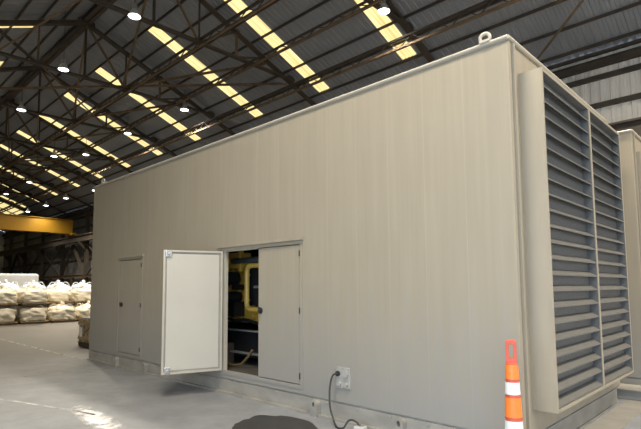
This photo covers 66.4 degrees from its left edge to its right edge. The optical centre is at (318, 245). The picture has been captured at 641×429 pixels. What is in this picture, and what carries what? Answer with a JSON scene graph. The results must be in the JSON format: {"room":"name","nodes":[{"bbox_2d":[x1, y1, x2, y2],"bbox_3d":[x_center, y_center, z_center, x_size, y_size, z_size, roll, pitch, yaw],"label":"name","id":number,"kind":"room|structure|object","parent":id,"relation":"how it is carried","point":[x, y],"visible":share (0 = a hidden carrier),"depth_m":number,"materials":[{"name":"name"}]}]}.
{"room":"industrial warehouse","nodes":[
{"label":"industrial warehouse","id":0,"kind":"room"},
{"bbox_2d":[0,231,4,272],"bbox_3d":[-51.836,0.273,61.523,0.050,13.995,21.228,-5,-7,44],"label":"wall","id":1,"kind":"structure","parent":0,"point":[1,232],"depth_m":68.92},
{"bbox_2d":[0,0,108,102],"bbox_3d":[-22.711,-7.838,26.759,90.800,4.173,10.205,-5,-7,44],"label":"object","id":2,"kind":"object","parent":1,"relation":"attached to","point":[95,8],"depth_m":22.76,"materials":[{"name":"metal"}]},
{"bbox_2d":[0,0,640,230],"bbox_3d":[-15.588,-7.250,34.099,90.800,4.173,10.205,-5,-7,44],"label":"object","id":3,"kind":"structure","parent":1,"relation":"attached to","point":[102,10],"depth_m":22.19,"materials":[{"name":"metal"}]},
{"bbox_2d":[1,46,640,236],"bbox_3d":[-11.981,-4.290,37.566,90.800,0.280,0.200,-5,-7,44],"label":"trim","id":4,"kind":"structure","parent":1,"relation":"attached to","point":[635,52],"depth_m":16.89,"materials":[{"name":"metal"}]},
{"bbox_2d":[0,0,640,231],"bbox_3d":[-19.159,-7.521,30.436,90.975,4.444,21.828,-5,-7,44],"label":"ceiling","id":5,"kind":"structure","parent":0,"point":[550,19],"depth_m":22.31,"materials":[{"name":"metal"}]},
{"bbox_2d":[0,202,22,214],"bbox_3d":[-36.155,-4.437,56.593,2.828,1.232,3.000,-5,-7,44],"label":"skylight","id":6,"kind":"object","parent":5,"relation":"attached to","point":[3,205],"visible":0.81,"depth_m":56.88,"materials":[{"name":"yellow"}]},
{"bbox_2d":[0,26,32,27],"bbox_3d":[-14.687,-8.694,19.295,0.780,2.541,6.240,-5,-7,44],"label":"skylight","id":7,"kind":"object","parent":5,"relation":"attached to","point":[0,26],"visible":0.19,"depth_m":21.44,"materials":[{"name":"yellow"}]},
{"bbox_2d":[0,198,40,216],"bbox_3d":[-38.397,-5.633,48.954,0.280,4.509,20.860,-5,-7,44],"label":"roof truss","id":8,"kind":"object","parent":5,"relation":"attached to","point":[3,200],"visible":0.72,"depth_m":53.85,"materials":[{"name":"metal"}]},
{"bbox_2d":[17,62,25,111],"bbox_3d":[-15.563,-8.378,25.709,0.410,2.707,0.410,-5,-7,44],"label":"lamp","id":9,"kind":"object","parent":5,"relation":"hanging from","point":[21,107],"visible":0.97,"depth_m":25.56,"materials":[{"name":"metal"}]},
{"bbox_2d":[0,166,57,194],"bbox_3d":[-27.653,-6.335,45.479,0.663,2.541,6.240,-5,-7,44],"label":"skylight","id":10,"kind":"object","parent":5,"relation":"attached to","point":[0,166],"visible":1,"depth_m":46.32,"materials":[{"name":"yellow"}]},
{"bbox_2d":[0,181,67,214],"bbox_3d":[-33.764,-6.052,44.492,0.280,4.509,20.860,-5,-7,44],"label":"roof truss","id":11,"kind":"object","parent":5,"relation":"attached to","point":[21,192],"visible":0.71,"depth_m":49.03,"materials":[{"name":"metal"}]},
{"bbox_2d":[0,144,79,186],"bbox_3d":[-23.628,-6.699,41.602,0.663,2.541,6.240,-5,-7,44],"label":"skylight","id":12,"kind":"object","parent":5,"relation":"attached to","point":[1,145],"visible":0.58,"depth_m":41.39,"materials":[{"name":"yellow"}]},
{"bbox_2d":[0,159,92,207],"bbox_3d":[-29.131,-6.471,40.029,0.280,4.509,20.860,-5,-7,44],"label":"roof truss","id":13,"kind":"object","parent":5,"relation":"attached to","point":[13,167],"visible":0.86,"depth_m":43.91,"materials":[{"name":"metal"}]},
{"bbox_2d":[0,131,97,185],"bbox_3d":[-24.498,-6.889,35.567,0.280,4.509,20.860,-5,-7,44],"label":"roof truss","id":14,"kind":"object","parent":5,"relation":"attached to","point":[68,170],"visible":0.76,"depth_m":38.20,"materials":[{"name":"metal"}]},
{"bbox_2d":[1,166,58,173],"bbox_3d":[-24.258,-6.169,40.405,7.042,0.194,0.090,-2,-5,16],"label":"brace","id":15,"kind":"object","parent":14,"relation":"attached to","point":[56,166],"visible":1,"depth_m":40.38,"materials":[{"name":"metal"}]},
{"bbox_2d":[9,159,106,161],"bbox_3d":[-18.881,-6.375,36.694,8.768,0.090,0.090,-1,-5,1],"label":"brace","id":16,"kind":"object","parent":14,"relation":"attached to","point":[65,159],"visible":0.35,"depth_m":36.66,"materials":[{"name":"metal"}]},
{"bbox_2d":[51,141,56,156],"bbox_3d":[-18.386,-7.106,34.070,0.410,1.957,0.410,-5,-7,44],"label":"lamp","id":17,"kind":"object","parent":5,"relation":"hanging from","point":[53,154],"visible":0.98,"depth_m":33.94,"materials":[{"name":"metal"}]},
{"bbox_2d":[17,130,102,177],"bbox_3d":[-20.106,-7.017,38.210,0.663,2.541,6.240,-5,-7,44],"label":"skylight","id":18,"kind":"object","parent":5,"relation":"attached to","point":[18,131],"visible":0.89,"depth_m":38.27,"materials":[{"name":"yellow"}]},
{"bbox_2d":[58,11,68,71],"bbox_3d":[-10.923,-8.785,21.030,0.410,2.646,0.410,-5,-7,44],"label":"lamp","id":19,"kind":"object","parent":5,"relation":"hanging from","point":[63,67],"visible":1,"depth_m":20.89,"materials":[{"name":"metal"}]},
{"bbox_2d":[0,95,132,172],"bbox_3d":[-19.865,-7.308,31.105,0.280,4.509,20.860,-5,-7,44],"label":"roof truss","id":20,"kind":"object","parent":5,"relation":"attached to","point":[110,158],"visible":0.83,"depth_m":32.82,"materials":[{"name":"metal"}]},
{"bbox_2d":[7,102,9,159],"bbox_3d":[-21.561,-7.748,34.041,0.090,2.360,6.914,3,-6,-31],"label":"brace","id":21,"kind":"object","parent":20,"relation":"attached to","point":[7,102],"visible":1,"depth_m":34.29,"materials":[{"name":"metal"}]},
{"bbox_2d":[16,150,91,159],"bbox_3d":[-19.625,-6.588,35.943,7.042,0.194,0.090,-2,-5,16],"label":"brace","id":22,"kind":"object","parent":20,"relation":"attached to","point":[88,150],"visible":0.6,"depth_m":36.02,"materials":[{"name":"metal"}]},
{"bbox_2d":[0,0,275,171],"bbox_3d":[-17.805,-6.691,31.750,90.407,0.330,0.090,-5,-7,44],"label":"tie","id":23,"kind":"object","parent":20,"relation":"attached to","point":[257,2],"visible":0.97,"depth_m":21.09,"materials":[{"name":"metal"}]},
{"bbox_2d":[0,0,382,194],"bbox_3d":[-16.125,-6.473,33.473,90.406,0.270,0.070,-5,-7,44],"label":"tie","id":24,"kind":"object","parent":20,"relation":"attached to","point":[374,2],"visible":1,"depth_m":21.74,"materials":[{"name":"metal"}]},
{"bbox_2d":[0,0,520,212],"bbox_3d":[-14.973,-5.551,34.584,90.408,0.410,0.110,-5,-7,44],"label":"tie","id":25,"kind":"object","parent":20,"relation":"attached to","point":[507,3],"visible":0.98,"depth_m":20.26,"materials":[{"name":"metal"}]},
{"bbox_2d":[39,115,129,166],"bbox_3d":[-16.477,-7.346,34.714,0.663,2.541,6.240,-5,-7,44],"label":"skylight","id":26,"kind":"object","parent":5,"relation":"attached to","point":[49,119],"visible":0.57,"depth_m":34.55,"materials":[{"name":"yellow"}]},
{"bbox_2d":[0,65,177,156],"bbox_3d":[-15.232,-7.727,26.642,0.280,4.509,20.860,-5,-7,44],"label":"roof truss","id":27,"kind":"object","parent":5,"relation":"attached to","point":[18,68],"visible":0.78,"depth_m":27.58,"materials":[{"name":"metal"}]},
{"bbox_2d":[36,70,41,142],"bbox_3d":[-16.928,-8.167,29.579,0.090,2.360,6.914,3,-6,-31],"label":"brace","id":28,"kind":"object","parent":27,"relation":"attached to","point":[40,70],"visible":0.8,"depth_m":30.68,"materials":[{"name":"metal"}]},
{"bbox_2d":[42,129,131,142],"bbox_3d":[-14.992,-7.006,31.480,7.042,0.194,0.090,-2,-5,16],"label":"brace","id":29,"kind":"object","parent":27,"relation":"attached to","point":[130,129],"visible":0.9,"depth_m":31.52,"materials":[{"name":"metal"}]},
{"bbox_2d":[64,93,161,154],"bbox_3d":[-13.027,-7.657,31.392,0.663,2.541,6.240,-5,-7,44],"label":"skylight","id":30,"kind":"object","parent":5,"relation":"attached to","point":[68,95],"visible":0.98,"depth_m":31.20,"materials":[{"name":"yellow"}]},
{"bbox_2d":[0,16,235,134],"bbox_3d":[-10.599,-8.146,22.180,0.280,4.509,20.860,-5,-7,44],"label":"roof truss","id":31,"kind":"object","parent":5,"relation":"attached to","point":[79,22],"visible":0.88,"depth_m":22.27,"materials":[{"name":"metal"}]},
{"bbox_2d":[0,0,80,50],"bbox_3d":[-10.267,-8.018,17.854,6.525,0.090,0.090,-4,-6,35],"label":"brace","id":32,"kind":"object","parent":31,"relation":"attached to","point":[76,1],"visible":1,"depth_m":17.65,"materials":[{"name":"metal"}]},
{"bbox_2d":[0,85,122,89],"bbox_3d":[-13.748,-7.553,23.511,8.768,0.090,0.090,-1,-5,1],"label":"brace","id":33,"kind":"object","parent":31,"relation":"attached to","point":[100,86],"visible":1,"depth_m":23.45,"materials":[{"name":"metal"}]},
{"bbox_2d":[43,68,106,127],"bbox_3d":[-12.304,-7.434,24.999,0.090,0.090,8.506,0,-5,-5],"label":"brace","id":34,"kind":"object","parent":31,"relation":"attached to","point":[45,69],"visible":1,"depth_m":24.29,"materials":[{"name":"metal"}]},
{"bbox_2d":[72,26,87,118],"bbox_3d":[-12.295,-8.586,25.116,0.090,2.360,6.914,3,-6,-31],"label":"brace","id":35,"kind":"object","parent":31,"relation":"attached to","point":[82,55],"visible":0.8,"depth_m":24.86,"materials":[{"name":"metal"}]},
{"bbox_2d":[81,101,187,118],"bbox_3d":[-10.358,-7.425,27.018,7.042,0.194,0.090,-2,-5,16],"label":"brace","id":36,"kind":"object","parent":31,"relation":"attached to","point":[159,106],"visible":0.7,"depth_m":27.01,"materials":[{"name":"metal"}]},
{"bbox_2d":[180,94,187,110],"bbox_3d":[-7.073,-7.593,25.782,0.410,1.039,0.410,-5,-7,44],"label":"lamp","id":37,"kind":"object","parent":31,"relation":"hanging from","point":[184,108],"visible":0.94,"depth_m":25.68,"materials":[{"name":"metal"}]},
{"bbox_2d":[123,82,286,87],"bbox_3d":[-4.982,-7.632,23.307,8.768,0.090,0.090,-1,-5,1],"label":"brace","id":38,"kind":"object","parent":31,"relation":"attached to","point":[280,83],"visible":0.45,"depth_m":23.29,"materials":[{"name":"metal"}]},
{"bbox_2d":[128,0,140,19],"bbox_3d":[-6.365,-9.217,16.990,0.410,2.747,0.410,-5,-7,44],"label":"lamp","id":39,"kind":"object","parent":5,"relation":"hanging from","point":[134,14],"visible":1,"depth_m":16.82,"materials":[{"name":"metal"}]},
{"bbox_2d":[95,67,200,140],"bbox_3d":[-9.649,-7.963,28.138,0.663,2.541,6.240,-5,-7,44],"label":"skylight","id":40,"kind":"object","parent":5,"relation":"attached to","point":[102,72],"visible":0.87,"depth_m":27.97,"materials":[{"name":"yellow"}]},
{"bbox_2d":[89,0,315,105],"bbox_3d":[-5.966,-8.565,17.717,0.280,4.509,20.860,-5,-7,44],"label":"roof truss","id":41,"kind":"object","parent":5,"relation":"attached to","point":[288,79],"visible":0.85,"depth_m":19.68,"materials":[{"name":"metal"}]},
{"bbox_2d":[122,0,146,85],"bbox_3d":[-7.662,-9.005,20.654,0.090,2.360,6.914,3,-6,-31],"label":"brace","id":42,"kind":"object","parent":41,"relation":"attached to","point":[145,1],"visible":1,"depth_m":21.15,"materials":[{"name":"metal"}]},
{"bbox_2d":[133,62,265,84],"bbox_3d":[-5.725,-7.844,22.555,7.042,0.194,0.090,-2,-5,16],"label":"brace","id":43,"kind":"object","parent":41,"relation":"attached to","point":[262,63],"visible":0.75,"depth_m":22.52,"materials":[{"name":"metal"}]},
{"bbox_2d":[148,27,262,116],"bbox_3d":[-5.373,-8.349,24.019,0.663,2.541,6.240,-5,-7,44],"label":"skylight","id":44,"kind":"object","parent":5,"relation":"attached to","point":[162,36],"visible":0.81,"depth_m":23.59,"materials":[{"name":"yellow"}]},
{"bbox_2d":[224,0,328,91],"bbox_3d":[-1.923,-8.661,20.696,0.663,2.541,6.240,-5,-7,44],"label":"skylight","id":45,"kind":"object","parent":5,"relation":"attached to","point":[255,22],"visible":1,"depth_m":20.75,"materials":[{"name":"yellow"}]},
{"bbox_2d":[354,0,415,59],"bbox_3d":[1.441,-8.965,17.456,0.663,2.541,6.240,-5,-7,44],"label":"skylight","id":46,"kind":"object","parent":5,"relation":"attached to","point":[390,33],"visible":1,"depth_m":18.57,"materials":[{"name":"yellow"}]},
{"bbox_2d":[363,0,435,62],"bbox_3d":[-1.333,-8.983,13.255,0.280,4.509,20.860,-5,-7,44],"label":"roof truss","id":47,"kind":"object","parent":5,"relation":"attached to","point":[394,14],"visible":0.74,"depth_m":17.71,"materials":[{"name":"metal"}]},
{"bbox_2d":[378,0,389,14],"bbox_3d":[2.201,-8.463,16.712,0.410,1.079,0.410,-5,-7,44],"label":"lamp","id":48,"kind":"object","parent":47,"relation":"hanging from","point":[383,9],"visible":0.97,"depth_m":16.59,"materials":[{"name":"metal"}]},
{"bbox_2d":[537,0,583,57],"bbox_3d":[7.886,-7.064,16.178,0.090,0.330,3.142,-1,-5,1],"label":"brace","id":49,"kind":"object","parent":5,"relation":"attached to","point":[581,1],"visible":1,"depth_m":15.92,"materials":[{"name":"metal"}]},
{"bbox_2d":[0,321,640,428],"bbox_3d":[-19.912,4.056,24.937,98.000,0.300,29.628,-5,-7,44],"label":"floor","id":50,"kind":"structure","parent":0,"point":[133,400],"depth_m":7.37,"materials":[{"name":"concrete"}]},
{"bbox_2d":[3,232,12,273],"bbox_3d":[-40.826,2.841,64.262,0.640,9.200,1.040,-5,-7,44],"label":"steel column","id":51,"kind":"structure","parent":50,"relation":"on","point":[8,258],"depth_m":64.46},
{"bbox_2d":[0,322,17,325],"bbox_3d":[-14.712,3.605,22.578,1.160,0.120,1.170,-5,-7,44],"label":"pallet","id":52,"kind":"object","parent":50,"relation":"on","point":[1,323],"visible":0.73,"depth_m":22.38,"materials":[{"name":"brown wood"}]},
{"bbox_2d":[0,307,16,321],"bbox_3d":[-14.725,3.185,22.614,1.262,0.720,1.265,-5,-7,44],"label":"bag","id":53,"kind":"object","parent":52,"relation":"on","point":[7,314],"visible":0.95,"depth_m":22.38,"materials":[{"name":"fabric"}]},
{"bbox_2d":[0,303,17,306],"bbox_3d":[-14.718,2.764,22.651,1.170,0.120,1.160,4,-7,-44],"label":"pallet","id":54,"kind":"object","parent":53,"relation":"on","point":[8,304],"visible":0.76,"depth_m":22.38,"materials":[{"name":"brown wood"}]},
{"bbox_2d":[0,284,17,303],"bbox_3d":[-14.724,2.260,22.706,1.251,0.891,1.262,-5,-7,45],"label":"bag","id":55,"kind":"object","parent":54,"relation":"on","point":[7,296],"visible":1,"depth_m":22.47,"materials":[{"name":"fabric"}]},
{"bbox_2d":[10,254,22,273],"bbox_3d":[-38.394,4.192,62.003,6.176,6.085,0.300,-5,-7,44],"label":"frame","id":56,"kind":"object","parent":50,"relation":"on","point":[16,255],"visible":0.39,"depth_m":62.04,"materials":[{"name":"metal"}]},
{"bbox_2d":[0,273,38,302],"bbox_3d":[-19.147,2.808,26.932,1.700,2.520,6.250,-5,-7,44],"label":"stack","id":57,"kind":"object","parent":50,"relation":"on","point":[20,279],"visible":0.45,"depth_m":27.93,"materials":[{"name":"fabric"}]},
{"bbox_2d":[18,232,27,273],"bbox_3d":[-36.193,2.422,59.799,0.640,9.200,1.040,-5,-7,44],"label":"steel column","id":58,"kind":"structure","parent":50,"relation":"on","point":[21,255],"depth_m":59.98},
{"bbox_2d":[15,320,48,323],"bbox_3d":[-13.794,3.680,23.524,1.170,0.120,1.160,4,-7,-44],"label":"pallet","id":59,"kind":"object","parent":50,"relation":"on","point":[38,321],"visible":0.75,"depth_m":23.13,"materials":[{"name":"brown wood"}]},
{"bbox_2d":[17,306,47,320],"bbox_3d":[-13.813,3.259,23.543,1.225,0.720,1.246,4,-7,-43],"label":"bag","id":60,"kind":"object","parent":59,"relation":"on","point":[24,313],"visible":1,"depth_m":23.15,"materials":[{"name":"fabric"}]},
{"bbox_2d":[16,303,49,305],"bbox_3d":[-13.800,2.839,23.597,1.160,0.120,1.170,-5,-7,44],"label":"pallet","id":61,"kind":"object","parent":60,"relation":"on","point":[19,304],"visible":0.81,"depth_m":23.19,"materials":[{"name":"brown wood"}]},
{"bbox_2d":[17,284,48,302],"bbox_3d":[-13.814,2.334,23.634,1.204,0.891,1.250,4,-7,-44],"label":"bag","id":62,"kind":"object","parent":61,"relation":"on","point":[33,294],"visible":0.99,"depth_m":23.26,"materials":[{"name":"fabric"}]},
{"bbox_2d":[24,253,39,277],"bbox_3d":[-33.761,3.789,57.539,6.060,6.054,0.300,-5,-7,44],"label":"frame","id":63,"kind":"object","parent":50,"relation":"on","point":[24,253],"visible":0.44,"depth_m":57.58,"materials":[{"name":"metal"}]},
{"bbox_2d":[35,233,44,284],"bbox_3d":[-31.560,2.003,55.337,0.640,9.200,1.040,-5,-7,44],"label":"steel column","id":64,"kind":"structure","parent":50,"relation":"on","point":[39,252],"depth_m":55.41,"materials":[{"name":"metal"}]},
{"bbox_2d":[1,339,84,359],"bbox_3d":[-9.722,3.002,15.356,12.050,0.002,0.080,-5,-7,44],"label":"floor line","id":65,"kind":"structure","parent":50,"relation":"on","point":[1,339],"depth_m":12.69,"materials":[{"name":"paint"}]},
{"bbox_2d":[0,398,93,414],"bbox_3d":[-4.208,2.237,6.965,3.032,0.002,0.072,-3,-6,27],"label":"floor line","id":66,"kind":"structure","parent":50,"relation":"on","point":[0,398],"depth_m":6.78,"materials":[{"name":"white paint"}]},
{"bbox_2d":[41,250,59,284],"bbox_3d":[-29.128,3.370,53.077,6.060,6.054,0.300,-5,-7,44],"label":"frame","id":67,"kind":"object","parent":50,"relation":"on","point":[49,278],"visible":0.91,"depth_m":52.94,"materials":[{"name":"metal"}]},
{"bbox_2d":[3,368,105,378],"bbox_3d":[-5.146,2.445,9.292,2.220,0.002,0.039,3,-6,-38],"label":"floor line","id":68,"kind":"structure","parent":50,"relation":"on","point":[102,368],"depth_m":9.46,"materials":[{"name":"paint"}]},
{"bbox_2d":[54,217,65,281],"bbox_3d":[-26.927,1.585,50.874,0.640,9.200,1.040,-5,-7,44],"label":"steel column","id":69,"kind":"structure","parent":50,"relation":"on","point":[61,249],"depth_m":50.96,"materials":[{"name":"metal"}]},
{"bbox_2d":[45,319,77,322],"bbox_3d":[-12.890,3.755,24.455,1.160,0.120,1.170,-5,-7,44],"label":"pallet","id":70,"kind":"object","parent":50,"relation":"on","point":[63,320],"visible":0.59,"depth_m":24.09,"materials":[{"name":"brown wood"}]},
{"bbox_2d":[46,301,75,319],"bbox_3d":[-12.897,3.251,24.510,1.251,0.891,1.262,-5,-7,42],"label":"bag","id":71,"kind":"object","parent":70,"relation":"on","point":[60,311],"visible":0.98,"depth_m":24.12,"materials":[{"name":"fabric"}]},
{"bbox_2d":[60,244,83,286],"bbox_3d":[-24.495,2.936,48.616,6.176,6.085,0.300,-5,-7,44],"label":"frame","id":72,"kind":"object","parent":50,"relation":"on","point":[73,248],"visible":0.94,"depth_m":48.53,"materials":[{"name":"metal"}]},
{"bbox_2d":[78,209,89,283],"bbox_3d":[-22.294,1.166,46.412,0.640,9.200,1.040,-5,-7,44],"label":"steel column","id":73,"kind":"structure","parent":50,"relation":"on","point":[83,245],"depth_m":46.55,"materials":[{"name":"metal"}]},
{"bbox_2d":[78,317,89,347],"bbox_3d":[-6.252,2.446,13.818,1.100,0.800,0.692,-5,-7,44],"label":"wooden crate","id":74,"kind":"object","parent":50,"relation":"on","point":[84,324],"visible":0.38,"depth_m":13.68,"materials":[{"name":"brown wood"}]},
{"bbox_2d":[85,243,91,276],"bbox_3d":[-19.862,2.532,44.152,6.060,6.054,0.300,-5,-7,44],"label":"frame","id":75,"kind":"object","parent":50,"relation":"on","point":[87,274],"visible":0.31,"depth_m":45.73,"materials":[{"name":"metal"}]},
{"bbox_2d":[74,406,119,428],"bbox_3d":[-2.801,2.154,6.117,0.600,0.002,2.600,4,-7,-42],"label":"light patch","id":76,"kind":"object","parent":50,"relation":"on","point":[97,418],"visible":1,"depth_m":6.07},
{"bbox_2d":[232,415,317,428],"bbox_3d":[-0.472,2.094,5.605,1.260,0.003,0.911,-5,-7,44],"label":"oil stain","id":77,"kind":"object","parent":50,"relation":"on","point":[258,421],"visible":1,"depth_m":5.80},
{"bbox_2d":[86,32,633,428],"bbox_3d":[-0.781,0.311,8.811,10.150,4.113,4.328,-5,-7,44],"label":"enclosure","id":78,"kind":"object","parent":50,"relation":"on","point":[403,228],"visible":1,"depth_m":5.70,"materials":[{"name":"beige paint"}]},
{"bbox_2d":[227,349,253,366],"bbox_3d":[-1.369,1.854,8.138,0.738,0.324,0.131,-5,-7,42],"label":"hose","id":79,"kind":"object","parent":78,"relation":"on","point":[252,350],"visible":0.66,"depth_m":7.99,"materials":[{"name":"brown rubber"}]},
{"bbox_2d":[227,322,257,362],"bbox_3d":[-0.777,1.800,9.046,3.400,0.587,1.950,-5,-7,44],"label":"base frame","id":80,"kind":"object","parent":78,"relation":"on","point":[241,337],"visible":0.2,"depth_m":8.56,"materials":[{"name":"black paint"}]},
{"bbox_2d":[228,251,258,324],"bbox_3d":[-0.651,0.748,8.987,3.400,1.329,1.780,-5,-7,44],"label":"engine","id":81,"kind":"object","parent":80,"relation":"on","point":[243,269],"visible":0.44,"depth_m":8.66,"materials":[{"name":"yellow"}]},
{"bbox_2d":[329,373,360,428],"bbox_3d":[0.266,1.809,5.675,0.190,0.579,0.503,3,-6,-35],"label":"power cable","id":82,"kind":"object","parent":78,"relation":"attached to","point":[333,374],"visible":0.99,"depth_m":5.71,"materials":[{"name":"black rubber"}]},
{"bbox_2d":[342,371,347,377],"bbox_3d":[0.312,1.544,5.846,0.072,0.072,0.026,-5,-7,44],"label":"socket","id":83,"kind":"object","parent":78,"relation":"attached to","point":[344,373],"depth_m":5.84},
{"bbox_2d":[354,424,366,428],"bbox_3d":[0.466,2.052,5.503,0.120,0.056,0.110,-5,-7,44],"label":"box","id":84,"kind":"object","parent":50,"relation":"on","point":[356,426],"visible":0.96,"depth_m":5.48,"materials":[{"name":"grey plastic"}]},
{"bbox_2d":[505,340,523,428],"bbox_3d":[1.632,1.375,4.112,0.333,1.147,0.333,-5,-7,44],"label":"traffic cone","id":85,"kind":"object","parent":50,"relation":"on","point":[513,406],"visible":1,"depth_m":4.08,"materials":[{"name":"plastic"}]},
{"bbox_2d":[586,400,640,428],"bbox_3d":[3.264,2.059,5.558,0.285,0.012,3.300,-5,-7,44],"label":"steel plate","id":86,"kind":"object","parent":50,"relation":"on","point":[622,415],"visible":1,"depth_m":5.96,"materials":[{"name":"paint"}]},
{"bbox_2d":[617,383,640,400],"bbox_3d":[4.295,2.131,7.239,1.950,0.145,0.450,-5,-7,44],"label":"beam","id":87,"kind":"structure","parent":50,"relation":"on","point":[626,391],"depth_m":6.96,"materials":[{"name":"metal"}]},
{"bbox_2d":[618,129,640,384],"bbox_3d":[2.530,0.614,11.974,10.150,4.010,3.477,-5,-7,44],"label":"enclosure","id":88,"kind":"object","parent":50,"relation":"on","point":[630,141],"visible":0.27,"depth_m":7.49,"materials":[{"name":"beige paint"}]},
{"bbox_3d":[-12.007,3.827,25.365,1.170,0.120,1.160,4,-7,-44],"label":"pallet","id":89,"kind":"object","parent":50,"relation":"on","visible":0},
{"bbox_2d":[75,301,89,317],"bbox_3d":[-12.041,3.322,25.405,1.214,0.891,1.142,-5,-7,43],"label":"bag","id":90,"kind":"object","parent":89,"relation":"on","point":[83,311],"visible":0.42,"depth_m":24.88,"materials":[{"name":"fabric"}]},
{"bbox_3d":[-13.722,3.854,25.533,1.160,0.120,1.170,-5,-7,43],"label":"pallet","id":91,"kind":"object","parent":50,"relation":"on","visible":0},
{"bbox_3d":[-13.720,3.433,25.550,1.217,0.720,1.194,-5,-7,43],"label":"bag","id":92,"kind":"object","parent":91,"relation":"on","visible":0},
{"bbox_2d":[47,301,71,304],"bbox_3d":[-13.727,3.013,25.606,1.160,0.120,1.170,-5,-7,43],"label":"pallet","id":93,"kind":"object","parent":92,"relation":"on","point":[66,302],"visible":0.61,"depth_m":25.16,"materials":[{"name":"brown wood"}]},
{"bbox_2d":[46,285,70,301],"bbox_3d":[-13.735,2.506,25.619,1.214,0.891,1.142,4,-7,-43],"label":"bag","id":94,"kind":"object","parent":93,"relation":"on","point":[58,294],"visible":0.87,"depth_m":25.28,"materials":[{"name":"fabric"}]},
{"bbox_3d":[-16.084,3.833,25.105,1.160,0.120,1.170,-5,-7,45],"label":"pallet","id":95,"kind":"object","parent":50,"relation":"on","visible":0},
{"bbox_3d":[-16.097,3.343,25.140,1.237,0.860,1.236,-5,-7,44],"label":"bag","id":96,"kind":"object","parent":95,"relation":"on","visible":0},
{"bbox_3d":[-16.090,2.853,25.190,1.160,0.120,1.170,-5,-7,43],"label":"pallet","id":97,"kind":"object","parent":96,"relation":"on","visible":0},
{"bbox_2d":[0,279,20,291],"bbox_3d":[-16.079,2.279,25.245,1.211,1.031,1.221,4,-7,-45],"label":"bag","id":98,"kind":"object","parent":97,"relation":"on","point":[12,285],"visible":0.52,"depth_m":25.09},
{"bbox_3d":[-12.818,3.928,26.464,1.160,0.120,1.170,-5,-7,43],"label":"pallet","id":99,"kind":"object","parent":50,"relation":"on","visible":0},
{"bbox_3d":[-12.818,3.509,26.499,1.239,0.720,1.239,-5,-7,43],"label":"bag","id":100,"kind":"object","parent":99,"relation":"on","visible":0},
{"bbox_2d":[68,301,90,303],"bbox_3d":[-12.824,3.087,26.537,1.160,0.120,1.170,-5,-7,44],"label":"pallet","id":101,"kind":"object","parent":100,"relation":"on","point":[73,302],"visible":0.53,"depth_m":26.03,"materials":[{"name":"brown wood"}]},
{"bbox_2d":[69,285,90,300],"bbox_3d":[-12.816,2.582,26.577,1.262,0.891,1.251,-5,-7,42],"label":"bag","id":102,"kind":"object","parent":101,"relation":"on","point":[82,294],"visible":0.79,"depth_m":26.12,"materials":[{"name":"fabric"}]},
{"bbox_3d":[-15.215,3.905,26.001,1.160,0.120,1.170,-5,-7,42],"label":"pallet","id":103,"kind":"object","parent":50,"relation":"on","visible":0},
{"bbox_3d":[-15.224,3.416,26.048,1.235,0.860,1.207,-5,-7,44],"label":"bag","id":104,"kind":"object","parent":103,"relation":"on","visible":0},
{"bbox_3d":[-15.221,2.924,26.086,1.170,0.120,1.160,5,-7,-45],"label":"pallet","id":105,"kind":"object","parent":104,"relation":"on","visible":0},
{"bbox_2d":[22,280,45,290],"bbox_3d":[-15.211,2.350,26.136,1.212,1.031,1.272,4,-7,-44],"label":"bag","id":106,"kind":"object","parent":105,"relation":"on","point":[37,284],"visible":0.34,"depth_m":26.05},
{"bbox_3d":[-14.345,3.976,26.896,1.160,0.120,1.170,-5,-7,44],"label":"pallet","id":107,"kind":"object","parent":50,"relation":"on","visible":0},
{"bbox_3d":[-14.356,3.487,26.932,1.208,0.860,1.240,-5,-7,41],"label":"bag","id":108,"kind":"object","parent":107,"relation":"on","visible":0},
{"bbox_3d":[-14.352,2.996,26.981,1.170,0.120,1.160,4,-7,-44],"label":"pallet","id":109,"kind":"object","parent":108,"relation":"on","visible":0},
{"bbox_2d":[46,280,70,296],"bbox_3d":[-14.341,2.420,27.015,1.206,1.031,1.198,-5,-7,45],"label":"bag","id":110,"kind":"object","parent":109,"relation":"on","point":[60,284],"visible":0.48,"depth_m":26.88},
{"bbox_3d":[-13.476,4.048,27.792,1.160,0.120,1.170,-5,-7,44],"label":"pallet","id":111,"kind":"object","parent":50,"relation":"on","visible":0},
{"bbox_3d":[-13.479,3.558,27.824,1.236,0.860,1.237,-5,-7,43],"label":"bag","id":112,"kind":"object","parent":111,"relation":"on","visible":0},
{"bbox_3d":[-13.483,3.068,27.877,1.160,0.120,1.170,-5,-7,44],"label":"pallet","id":113,"kind":"object","parent":112,"relation":"on","visible":0},
{"bbox_2d":[71,280,90,289],"bbox_3d":[-13.501,2.494,27.941,1.211,1.031,1.221,-5,-7,41],"label":"bag","id":114,"kind":"object","parent":113,"relation":"on","point":[83,283],"visible":0.42,"depth_m":27.65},
{"bbox_2d":[3,43,640,286],"bbox_3d":[-11.683,0.037,37.347,91.170,9.737,0.064,-5,-7,44],"label":"wall","id":115,"kind":"structure","parent":0,"point":[626,84],"depth_m":17.32,"materials":[{"name":"metal"}]},
{"bbox_2d":[2,38,640,281],"bbox_3d":[-11.816,-0.497,37.382,90.800,8.570,0.140,-5,-7,44],"label":"trim","id":116,"kind":"structure","parent":115,"relation":"attached to","point":[635,67],"depth_m":16.96,"materials":[{"name":"metal"}]},
{"bbox_3d":[-13.028,0.328,37.487,0.640,9.200,1.040,-5,-7,44],"label":"steel column","id":117,"kind":"structure","parent":0,"visible":0},
{"bbox_2d":[0,117,640,256],"bbox_3d":[-12.498,-1.604,36.778,90.400,0.680,0.340,-5,-7,44],"label":"runway","id":118,"kind":"object","parent":117,"relation":"on","point":[634,123],"visible":0.02,"depth_m":47.40,"materials":[{"name":"metal"}]},
{"bbox_2d":[0,213,76,236],"bbox_3d":[-31.123,-2.227,41.189,1.500,1.580,20.050,-5,-7,44],"label":"crane","id":119,"kind":"object","parent":118,"relation":"on","point":[10,222],"visible":0.93,"depth_m":45.66,"materials":[{"name":"metal"}]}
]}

